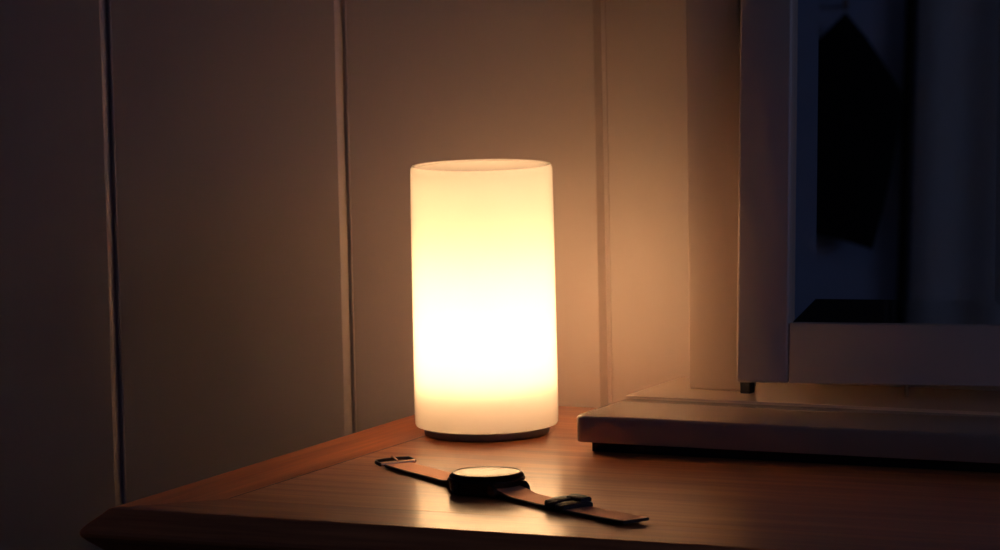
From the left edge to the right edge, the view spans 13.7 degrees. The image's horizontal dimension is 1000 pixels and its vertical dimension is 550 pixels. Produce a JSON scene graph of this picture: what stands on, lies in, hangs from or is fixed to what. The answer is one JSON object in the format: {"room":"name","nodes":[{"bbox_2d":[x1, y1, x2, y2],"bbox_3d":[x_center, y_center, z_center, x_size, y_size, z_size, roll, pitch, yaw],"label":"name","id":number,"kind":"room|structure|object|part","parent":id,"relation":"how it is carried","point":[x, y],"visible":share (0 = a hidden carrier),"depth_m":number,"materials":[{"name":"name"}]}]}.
{"room":"bedroom","nodes":[
{"label":"bedroom","id":0,"kind":"room"},
{"bbox_2d":[0,0,999,549],"bbox_3d":[0.232,-0.367,2.324,4.800,2.400,0.050,2,7,26],"label":"wall","id":1,"kind":"structure","parent":0,"point":[206,258],"depth_m":2.52,"materials":[{"name":"beige paint"}]},
{"bbox_3d":[-0.446,1.027,1.016,4.800,0.050,3.282,2,7,26],"label":"floor","id":2,"kind":"structure","parent":0,"visible":0},
{"bbox_2d":[80,406,999,549],"bbox_3d":[0.347,0.484,2.119,1.026,0.750,0.421,2,7,26],"label":"table","id":3,"kind":"object","parent":2,"relation":"on","point":[332,494],"visible":0.77,"depth_m":2.10,"materials":[{"name":"brown wood"}]},
{"bbox_2d":[410,159,558,441],"bbox_3d":[-0.009,0.014,2.334,0.081,0.151,0.081,2,7,26],"label":"table lamp","id":4,"kind":"object","parent":3,"relation":"on","point":[483,247],"visible":1,"depth_m":2.30,"materials":[{"name":"plastic"}]},
{"bbox_2d":[374,455,648,523],"bbox_3d":[-0.002,0.107,2.132,0.042,0.011,0.238,-5,7,-29],"label":"wristwatch","id":5,"kind":"object","parent":3,"relation":"on","point":[510,483],"visible":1,"depth_m":2.12,"materials":[{"name":"black leather"}]},
{"bbox_3d":[-0.057,0.100,2.233,0.023,0.003,0.008,-5,7,-28],"label":"buckle frame","id":6,"kind":"part","parent":5,"relation":"part of","materials":[{"name":"brown metal"}]},
{"bbox_3d":[-0.023,0.108,2.130,0.003,0.004,0.004,-6,8,-36],"label":"crown","id":7,"kind":"part","parent":5,"relation":"part of","materials":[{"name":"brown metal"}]},
{"bbox_2d":[577,0,999,472],"bbox_3d":[0.215,-0.054,2.251,0.318,0.295,0.157,2,7,26],"label":"mirror","id":8,"kind":"object","parent":3,"relation":"on","point":[843,156],"visible":1,"depth_m":2.28,"materials":[{"name":"grey wood"}]},
{"bbox_3d":[0.123,-0.062,2.330,0.034,0.253,0.018,2,7,26],"label":"post","id":9,"kind":"part","parent":8,"relation":"part of","materials":[{"name":"beige paint"}]},
{"bbox_3d":[0.148,-0.073,2.304,0.029,0.265,0.054,1,7,15],"label":"frame","id":10,"kind":"part","parent":8,"relation":"part of","materials":[{"name":"beige paint"}]},
{"bbox_3d":[0.215,0.080,2.260,0.318,0.015,0.144,2,7,26],"label":"board","id":11,"kind":"part","parent":8,"relation":"part of","materials":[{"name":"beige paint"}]},
{"bbox_3d":[0.222,0.043,2.283,0.126,0.035,0.025,1,7,15],"label":"rail","id":12,"kind":"part","parent":8,"relation":"part of","materials":[{"name":"beige paint"}]},
{"bbox_2d":[791,0,999,325],"bbox_3d":[0.223,-0.072,2.281,0.132,0.204,0.027,1,7,15],"label":"mirror glass","id":13,"kind":"object","parent":8,"relation":"on","point":[895,104],"depth_m":2.28,"materials":[{"name":"black mirror"}]}
]}

